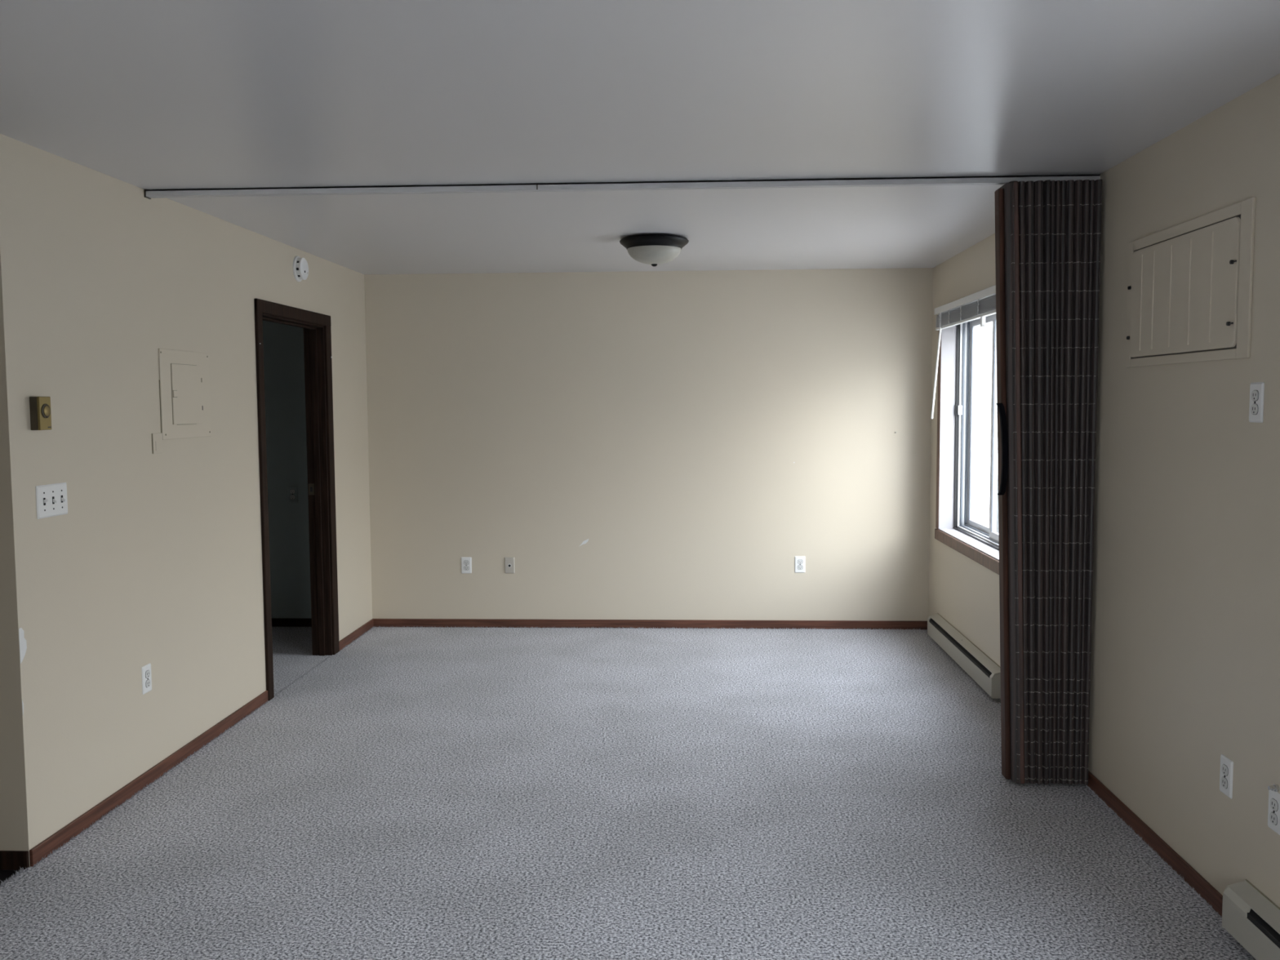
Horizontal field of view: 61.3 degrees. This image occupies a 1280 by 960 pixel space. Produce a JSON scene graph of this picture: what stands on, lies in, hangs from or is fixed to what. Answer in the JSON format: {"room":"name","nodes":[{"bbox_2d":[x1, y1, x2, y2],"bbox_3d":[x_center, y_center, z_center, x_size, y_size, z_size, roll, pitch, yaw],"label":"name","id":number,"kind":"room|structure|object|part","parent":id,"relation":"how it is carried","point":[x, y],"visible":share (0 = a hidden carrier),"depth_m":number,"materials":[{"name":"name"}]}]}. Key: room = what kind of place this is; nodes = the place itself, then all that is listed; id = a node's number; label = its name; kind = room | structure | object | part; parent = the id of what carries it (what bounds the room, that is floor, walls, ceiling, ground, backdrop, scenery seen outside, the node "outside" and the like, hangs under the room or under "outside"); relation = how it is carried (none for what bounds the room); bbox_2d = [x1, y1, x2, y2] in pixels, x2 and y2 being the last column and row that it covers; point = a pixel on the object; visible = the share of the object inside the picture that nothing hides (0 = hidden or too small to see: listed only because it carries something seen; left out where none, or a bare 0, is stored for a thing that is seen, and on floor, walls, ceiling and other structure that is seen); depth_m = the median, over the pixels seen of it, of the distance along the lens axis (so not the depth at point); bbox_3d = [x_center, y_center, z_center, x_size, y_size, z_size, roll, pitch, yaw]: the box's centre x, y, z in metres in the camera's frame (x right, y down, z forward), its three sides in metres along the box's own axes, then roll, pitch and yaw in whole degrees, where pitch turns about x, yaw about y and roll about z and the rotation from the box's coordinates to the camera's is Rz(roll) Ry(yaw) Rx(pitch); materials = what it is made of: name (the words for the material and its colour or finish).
{"room":"empty living room","nodes":[
{"label":"empty living room","id":0,"kind":"room"},
{"bbox_2d":[0,133,372,866],"bbox_3d":[-2.036,0.002,5.532,0.121,2.540,3.924,0,4,3],"label":"wall","id":1,"kind":"structure","parent":0,"point":[154,559],"depth_m":4.27,"materials":[{"name":"beige paint"}]},
{"bbox_2d":[29,396,51,430],"bbox_3d":[-2.047,-0.228,3.696,0.042,0.114,0.066,0,4,3],"label":"thermostat","id":2,"kind":"object","parent":1,"relation":"attached to","point":[40,406],"visible":1,"depth_m":3.67,"materials":[{"name":"brown metal"}]},
{"bbox_3d":[-2.029,-0.236,3.694,0.004,0.035,0.035,0,4,3],"label":"dial knob","id":3,"kind":"part","parent":2,"relation":"part of","materials":[{"name":"gold metal"}]},
{"bbox_2d":[35,482,67,519],"bbox_3d":[-2.054,0.071,3.788,0.019,0.114,0.180,0,4,3],"label":"light switch","id":4,"kind":"object","parent":1,"relation":"attached to","point":[51,500],"visible":1,"depth_m":3.78,"materials":[{"name":"white plastic"}]},
{"bbox_2d":[141,663,151,694],"bbox_3d":[-2.025,0.817,4.439,0.009,0.114,0.072,0,4,3],"label":"wall outlet","id":5,"kind":"object","parent":1,"relation":"attached to","point":[146,669],"visible":1,"depth_m":4.43,"materials":[{"name":"white plastic"}]},
{"bbox_2d":[145,679,150,687],"bbox_3d":[-2.023,0.837,4.441,0.005,0.031,0.036,0,4,3],"label":"socket","id":6,"kind":"object","parent":5,"relation":"attached to","point":[147,681],"depth_m":4.44,"materials":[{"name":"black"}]},
{"bbox_2d":[145,670,150,678],"bbox_3d":[-2.023,0.798,4.438,0.004,0.029,0.034,0,4,3],"label":"socket","id":7,"kind":"object","parent":5,"relation":"attached to","point":[147,672],"depth_m":4.44,"materials":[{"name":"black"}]},
{"bbox_2d":[29,690,268,866],"bbox_3d":[-2.011,1.209,4.668,0.012,0.060,2.032,0,4,3],"label":"baseboard","id":8,"kind":"structure","parent":1,"relation":"attached to","point":[37,853],"depth_m":4.33,"materials":[{"name":"red wood"}]},
{"bbox_2d":[151,432,163,453],"bbox_3d":[-2.024,-0.154,4.530,0.006,0.084,0.081,0,4,3],"label":"cover","id":9,"kind":"object","parent":1,"relation":"attached to","point":[157,438],"visible":1,"depth_m":4.52,"materials":[{"name":"beige paint"}]},
{"bbox_2d":[158,348,211,439],"bbox_3d":[-2.008,-0.378,4.786,0.014,0.385,0.465,0,4,3],"label":"breaker panel","id":10,"kind":"object","parent":1,"relation":"attached to","point":[184,375],"visible":1,"depth_m":4.76,"materials":[{"name":"beige paint"}]},
{"bbox_3d":[-2.007,-0.379,4.788,0.004,0.261,0.276,0,4,3],"label":"door","id":11,"kind":"part","parent":10,"relation":"part of","materials":[{"name":"beige paint"}]},
{"bbox_2d":[253,298,339,701],"bbox_3d":[-1.997,0.076,6.176,0.140,2.100,1.132,0,4,3],"label":"door frame","id":12,"kind":"structure","parent":1,"relation":"in","point":[316,326],"depth_m":6.61,"materials":[{"name":"brown wood"}]},
{"bbox_3d":[-1.963,0.115,5.644,0.016,2.098,0.068,0,4,3],"label":"casing","id":13,"kind":"part","parent":12,"relation":"part of","materials":[{"name":"brown wood"}]},
{"bbox_3d":[-1.942,-0.939,6.101,0.017,0.066,1.132,0,4,3],"label":"casing","id":14,"kind":"part","parent":12,"relation":"part of","materials":[{"name":"brown wood"}]},
{"bbox_3d":[-2.020,0.058,6.640,0.036,0.070,0.003,0,4,3],"label":"strike plate","id":15,"kind":"part","parent":12,"relation":"part of","materials":[{"name":"brown metal"}]},
{"bbox_3d":[-1.911,0.039,6.692,0.016,2.098,0.091,0,4,3],"label":"casing","id":16,"kind":"part","parent":12,"relation":"part of","materials":[{"name":"brown wood"}]},
{"bbox_2d":[293,256,308,281],"bbox_3d":[-1.923,-1.200,6.142,0.052,0.144,0.144,0,4,3],"label":"smoke detector","id":17,"kind":"object","parent":1,"relation":"attached to","point":[300,267],"visible":1,"depth_m":6.10,"materials":[{"name":"white plastic"}]},
{"bbox_2d":[295,258,302,279],"bbox_3d":[-1.929,-1.200,6.142,0.021,0.118,0.118,0,4,3],"label":"vent","id":18,"kind":"object","parent":17,"relation":"attached to","point":[298,261],"depth_m":6.09,"materials":[{"name":"white plastic"}]},
{"bbox_2d":[338,618,373,650],"bbox_3d":[-1.886,1.028,7.183,0.012,0.060,0.742,0,4,3],"label":"baseboard","id":19,"kind":"structure","parent":1,"relation":"attached to","point":[357,633],"depth_m":7.16,"materials":[{"name":"red wood"}]},
{"bbox_2d":[262,267,933,621],"bbox_3d":[-1.327,-0.147,7.555,7.000,2.540,0.201,0,4,3],"label":"wall","id":20,"kind":"structure","parent":0,"point":[640,445],"depth_m":7.39,"materials":[{"name":"beige paint"}]},
{"bbox_2d":[271,617,311,626],"bbox_3d":[-3.307,1.004,7.630,2.631,0.060,0.012,0,4,3],"label":"baseboard","id":21,"kind":"structure","parent":20,"relation":"attached to","point":[276,622],"depth_m":7.58,"materials":[{"name":"brown wood"}]},
{"bbox_2d":[287,486,297,502],"bbox_3d":[-2.419,0.100,7.523,0.072,0.114,0.009,0,4,3],"label":"wall outlet","id":22,"kind":"object","parent":20,"relation":"attached to","point":[292,491],"visible":1,"depth_m":7.52,"materials":[{"name":"grey plastic"}]},
{"bbox_2d":[289,494,295,499],"bbox_3d":[-2.419,0.119,7.522,0.036,0.031,0.005,0,4,3],"label":"socket","id":23,"kind":"object","parent":22,"relation":"attached to","point":[291,496],"depth_m":7.52,"materials":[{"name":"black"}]},
{"bbox_2d":[289,488,295,493],"bbox_3d":[-2.419,0.081,7.521,0.036,0.031,0.002,0,4,3],"label":"socket","id":24,"kind":"object","parent":22,"relation":"attached to","point":[291,491],"depth_m":7.52,"materials":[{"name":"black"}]},
{"bbox_2d":[461,556,471,573],"bbox_3d":[-1.206,0.592,7.498,0.072,0.114,0.009,0,4,3],"label":"wall outlet","id":25,"kind":"object","parent":20,"relation":"attached to","point":[466,562],"visible":1,"depth_m":7.50,"materials":[{"name":"white plastic"}]},
{"bbox_2d":[463,565,468,570],"bbox_3d":[-1.206,0.612,7.498,0.034,0.029,0.004,0,4,3],"label":"socket","id":26,"kind":"object","parent":25,"relation":"attached to","point":[465,567],"depth_m":7.50,"materials":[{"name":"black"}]},
{"bbox_2d":[463,560,468,564],"bbox_3d":[-1.206,0.573,7.495,0.036,0.031,0.005,0,4,3],"label":"socket","id":27,"kind":"object","parent":25,"relation":"attached to","point":[465,562],"depth_m":7.49,"materials":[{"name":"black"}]},
{"bbox_2d":[504,556,515,573],"bbox_3d":[-0.903,0.591,7.483,0.070,0.114,0.010,0,4,3],"label":"jack plate","id":28,"kind":"object","parent":20,"relation":"attached to","point":[509,562],"visible":1,"depth_m":7.48,"materials":[{"name":"beige plastic"}]},
{"bbox_2d":[373,618,927,629],"bbox_3d":[0.046,0.996,7.464,3.845,0.060,0.012,0,4,3],"label":"baseboard","id":29,"kind":"structure","parent":20,"relation":"attached to","point":[682,624],"depth_m":7.45,"materials":[{"name":"red wood"}]},
{"bbox_2d":[795,555,805,573],"bbox_3d":[1.094,0.578,7.383,0.072,0.114,0.009,0,4,3],"label":"wall outlet","id":30,"kind":"object","parent":20,"relation":"attached to","point":[800,561],"visible":1,"depth_m":7.38,"materials":[{"name":"white plastic"}]},
{"bbox_2d":[797,564,802,569],"bbox_3d":[1.094,0.597,7.383,0.034,0.029,0.004,0,4,3],"label":"socket","id":31,"kind":"object","parent":30,"relation":"attached to","point":[799,566],"depth_m":7.38,"materials":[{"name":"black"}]},
{"bbox_2d":[797,559,802,564],"bbox_3d":[1.094,0.558,7.380,0.036,0.031,0.005,0,4,3],"label":"socket","id":32,"kind":"object","parent":30,"relation":"attached to","point":[799,561],"depth_m":7.38,"materials":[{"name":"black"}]},
{"bbox_2d":[0,625,1256,959],"bbox_3d":[-1.571,1.432,2.580,6.600,0.124,9.980,0,4,3],"label":"floor","id":33,"kind":"structure","parent":0,"point":[402,793],"depth_m":3.98,"materials":[{"name":"grey carpet"}]},
{"bbox_2d":[0,0,1279,274],"bbox_3d":[-1.586,-1.124,2.393,7.000,0.150,10.372,0,4,3],"label":"ceiling","id":34,"kind":"structure","parent":0,"point":[143,94],"depth_m":3.24,"materials":[{"name":"white paint"}]},
{"bbox_2d":[143,173,1100,199],"bbox_3d":[-0.113,-1.182,4.357,3.846,0.032,0.044,0,4,3],"label":"door track","id":35,"kind":"object","parent":34,"relation":"attached to","point":[990,180],"visible":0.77,"depth_m":4.34,"materials":[{"name":"metal"}]},
{"bbox_2d":[619,234,688,266],"bbox_3d":[0.077,-1.229,5.830,0.374,0.152,0.374,0,4,3],"label":"ceiling light","id":36,"kind":"object","parent":34,"relation":"attached to","point":[654,250],"visible":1,"depth_m":5.71,"materials":[{"name":"white glass"}]},
{"bbox_3d":[0.077,-1.209,5.832,0.292,0.088,0.292,0,4,3],"label":"lamp shade","id":37,"kind":"part","parent":36,"relation":"part of","materials":[{"name":"white glass"}]},
{"bbox_2d":[994,179,1102,785],"bbox_3d":[1.610,0.023,4.363,0.389,2.400,0.211,0,4,3],"label":"door","id":38,"kind":"structure","parent":34,"relation":"hanging from","point":[1048,233],"depth_m":4.27,"materials":[{"name":"brown wood"}]},
{"bbox_3d":[1.438,-0.122,4.293,0.045,0.365,0.020,0,4,3],"label":"pull handle","id":39,"kind":"part","parent":38,"relation":"part of","materials":[{"name":"black"}]},
{"bbox_3d":[1.462,0.036,4.346,0.094,2.369,0.066,0,4,3],"label":"lead post","id":40,"kind":"part","parent":38,"relation":"part of","materials":[{"name":"brown wood"}]},
{"bbox_2d":[928,73,1279,907],"bbox_3d":[1.817,0.210,2.320,0.203,2.540,9.972,0,4,3],"label":"wall","id":41,"kind":"structure","parent":0,"point":[1185,656],"depth_m":3.51,"materials":[{"name":"beige paint"}]},
{"bbox_2d":[927,613,1000,698],"bbox_3d":[1.883,0.999,6.328,0.066,0.147,1.530,0,4,3],"label":"baseboard heater","id":42,"kind":"object","parent":41,"relation":"attached to","point":[977,664],"visible":0.92,"depth_m":6.13,"materials":[{"name":"beige metal"}]},
{"bbox_3d":[1.889,1.001,6.328,0.054,0.143,1.530,0,4,3],"label":"panel","id":43,"kind":"part","parent":42,"relation":"part of","materials":[{"name":"beige metal"}]},
{"bbox_2d":[934,287,999,574],"bbox_3d":[1.983,-0.295,6.031,0.217,1.505,1.970,0,4,3],"label":"window","id":44,"kind":"structure","parent":41,"relation":"in","point":[956,528],"depth_m":6.91,"materials":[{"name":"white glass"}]},
{"bbox_3d":[1.936,-0.365,6.984,0.018,1.363,0.058,0,4,3],"label":"casing","id":45,"kind":"part","parent":44,"relation":"part of","materials":[{"name":"brown wood"}]},
{"bbox_3d":[2.049,-0.447,6.915,0.028,0.060,0.016,0,4,3],"label":"latch lever","id":46,"kind":"part","parent":44,"relation":"part of","materials":[{"name":"white plastic"}]},
{"bbox_2d":[930,284,995,500],"bbox_3d":[1.827,-0.467,6.014,0.097,1.122,1.790,0,4,3],"label":"window blind","id":47,"kind":"object","parent":44,"relation":"attached to","point":[980,304],"visible":0.76,"depth_m":6.01,"materials":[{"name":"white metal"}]},
{"bbox_3d":[1.841,-0.959,6.196,0.008,0.088,0.022,0,4,3],"label":"ladder cord","id":48,"kind":"part","parent":47,"relation":"part of","materials":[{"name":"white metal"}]},
{"bbox_3d":[1.848,-0.895,5.982,0.027,0.013,1.778,0,4,3],"label":"rail","id":49,"kind":"part","parent":47,"relation":"part of","materials":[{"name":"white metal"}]},
{"bbox_3d":[1.822,-0.931,5.818,0.008,0.088,0.022,0,4,3],"label":"ladder cord","id":50,"kind":"part","parent":47,"relation":"part of","materials":[{"name":"white metal"}]},
{"bbox_3d":[1.843,-0.383,5.812,0.025,0.983,0.042,0,4,3],"label":"lift cord","id":51,"kind":"part","parent":47,"relation":"part of","materials":[{"name":"white fabric"}]},
{"bbox_3d":[1.891,0.421,6.087,0.024,0.068,1.970,0,4,3],"label":"sill casing","id":52,"kind":"part","parent":44,"relation":"part of","materials":[{"name":"brown wood"}]},
{"bbox_3d":[2.074,-0.296,6.024,0.034,1.367,1.854,0,4,3],"label":"frame","id":53,"kind":"part","parent":44,"relation":"part of","materials":[{"name":"white plastic"}]},
{"bbox_3d":[1.939,0.388,6.080,0.098,0.015,1.850,0,4,3],"label":"sill","id":54,"kind":"part","parent":44,"relation":"part of","materials":[{"name":"brown wood"}]},
{"bbox_3d":[2.037,-0.296,6.026,0.016,1.367,1.854,0,4,3],"label":"frame","id":55,"kind":"part","parent":44,"relation":"part of","materials":[{"name":"white plastic"}]},
{"bbox_3d":[2.009,-0.296,6.027,0.016,1.367,1.854,0,4,3],"label":"frame","id":56,"kind":"part","parent":44,"relation":"part of","materials":[{"name":"white plastic"}]},
{"bbox_3d":[2.102,-0.335,6.558,0.024,1.311,0.638,0,4,3],"label":"rail","id":57,"kind":"part","parent":44,"relation":"part of","materials":[{"name":"white plastic"}]},
{"bbox_3d":[2.024,-0.273,5.706,0.026,1.311,1.068,0,4,3],"label":"rail","id":58,"kind":"part","parent":44,"relation":"part of","materials":[{"name":"white plastic"}]},
{"bbox_2d":[1087,770,1222,915],"bbox_3d":[1.811,1.211,4.327,0.012,0.060,2.375,0,4,3],"label":"baseboard","id":59,"kind":"structure","parent":41,"relation":"attached to","point":[1211,895],"depth_m":3.69,"materials":[{"name":"red wood"}]},
{"bbox_2d":[1125,197,1255,367],"bbox_3d":[1.762,-0.609,3.523,0.022,0.454,0.880,0,4,3],"label":"access panel","id":60,"kind":"object","parent":41,"relation":"in","point":[1190,282],"visible":1,"depth_m":3.42,"materials":[{"name":"beige paint"}]},
{"bbox_2d":[1219,754,1233,799],"bbox_3d":[1.758,0.890,3.243,0.009,0.114,0.072,0,4,3],"label":"wall outlet","id":61,"kind":"object","parent":41,"relation":"attached to","point":[1226,772],"visible":1,"depth_m":3.23,"materials":[{"name":"white plastic"}]},
{"bbox_2d":[1221,776,1227,788],"bbox_3d":[1.756,0.909,3.245,0.005,0.031,0.036,0,4,3],"label":"socket","id":62,"kind":"object","parent":61,"relation":"attached to","point":[1224,779],"depth_m":3.24,"materials":[{"name":"white plastic"}]},
{"bbox_2d":[1221,764,1228,776],"bbox_3d":[1.756,0.871,3.242,0.005,0.031,0.036,0,4,3],"label":"socket","id":63,"kind":"object","parent":61,"relation":"attached to","point":[1224,767],"depth_m":3.24,"materials":[{"name":"white plastic"}]},
{"bbox_2d":[1222,879,1279,959],"bbox_3d":[1.683,1.289,2.303,0.066,0.147,1.670,0,4,3],"label":"baseboard heater","id":64,"kind":"object","parent":41,"relation":"attached to","point":[1249,916],"visible":1,"depth_m":3.00,"materials":[{"name":"beige metal"}]},
{"bbox_3d":[1.689,1.291,2.303,0.054,0.143,1.670,0,4,3],"label":"panel","id":65,"kind":"part","parent":64,"relation":"part of","materials":[{"name":"beige metal"}]},
{"bbox_2d":[1248,382,1264,422],"bbox_3d":[1.747,-0.220,3.065,0.009,0.114,0.072,0,4,3],"label":"wall outlet","id":66,"kind":"object","parent":41,"relation":"attached to","point":[1255,407],"visible":1,"depth_m":3.06,"materials":[{"name":"white plastic"}]},
{"bbox_2d":[1250,404,1257,414],"bbox_3d":[1.745,-0.201,3.066,0.004,0.029,0.034,0,4,3],"label":"socket","id":67,"kind":"object","parent":66,"relation":"attached to","point":[1254,407],"depth_m":3.06,"materials":[{"name":"white plastic"}]},
{"bbox_2d":[1251,390,1258,400],"bbox_3d":[1.744,-0.239,3.063,0.005,0.031,0.036,0,4,3],"label":"socket","id":68,"kind":"object","parent":66,"relation":"attached to","point":[1255,393],"depth_m":3.06,"materials":[{"name":"white plastic"}]},
{"bbox_2d":[1267,790,1279,835],"bbox_3d":[1.744,0.912,2.969,0.009,0.112,0.072,0,4,3],"label":"wall outlet","id":69,"kind":"object","parent":41,"relation":"attached to","point":[1273,811],"visible":0.96,"depth_m":2.97,"materials":[{"name":"white plastic"}]},
{"bbox_2d":[1269,812,1277,825],"bbox_3d":[1.742,0.931,2.970,0.005,0.031,0.036,0,4,3],"label":"socket","id":70,"kind":"object","parent":69,"relation":"attached to","point":[1273,815],"depth_m":2.97,"materials":[{"name":"white plastic"}]},
{"bbox_2d":[1270,798,1278,811],"bbox_3d":[1.742,0.892,2.967,0.005,0.031,0.036,0,4,3],"label":"socket","id":71,"kind":"object","parent":69,"relation":"attached to","point":[1273,802],"depth_m":2.96,"materials":[{"name":"white plastic"}]},
{"bbox_2d":[1267,783,1279,791],"bbox_3d":[1.736,0.844,2.961,0.024,0.020,0.021,0,4,3],"label":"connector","id":72,"kind":"object","parent":41,"relation":"attached to","point":[1275,788],"visible":1,"depth_m":2.96,"materials":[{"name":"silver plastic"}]},
{"bbox_3d":[-3.504,0.142,3.705,2.631,2.540,0.120,0,4,3],"label":"wall","id":73,"kind":"structure","parent":0,"visible":0},
{"bbox_2d":[0,850,29,870],"bbox_3d":[-3.441,1.290,3.719,2.751,0.066,0.012,0,4,3],"label":"baseboard","id":74,"kind":"structure","parent":73,"relation":"attached to","point":[9,860],"depth_m":3.65,"materials":[{"name":"brown wood"}]},
{"label":"outside","id":75,"kind":"structure","parent":0,"visible":0},
{"bbox_2d":[973,431,997,529],"bbox_3d":[5.253,1.705,4.882,130.000,0.150,130.000,0,4,3],"label":"ground","id":76,"kind":"structure","parent":75,"point":[980,507],"depth_m":27.45,"materials":[{"name":"white snow"}]}
]}

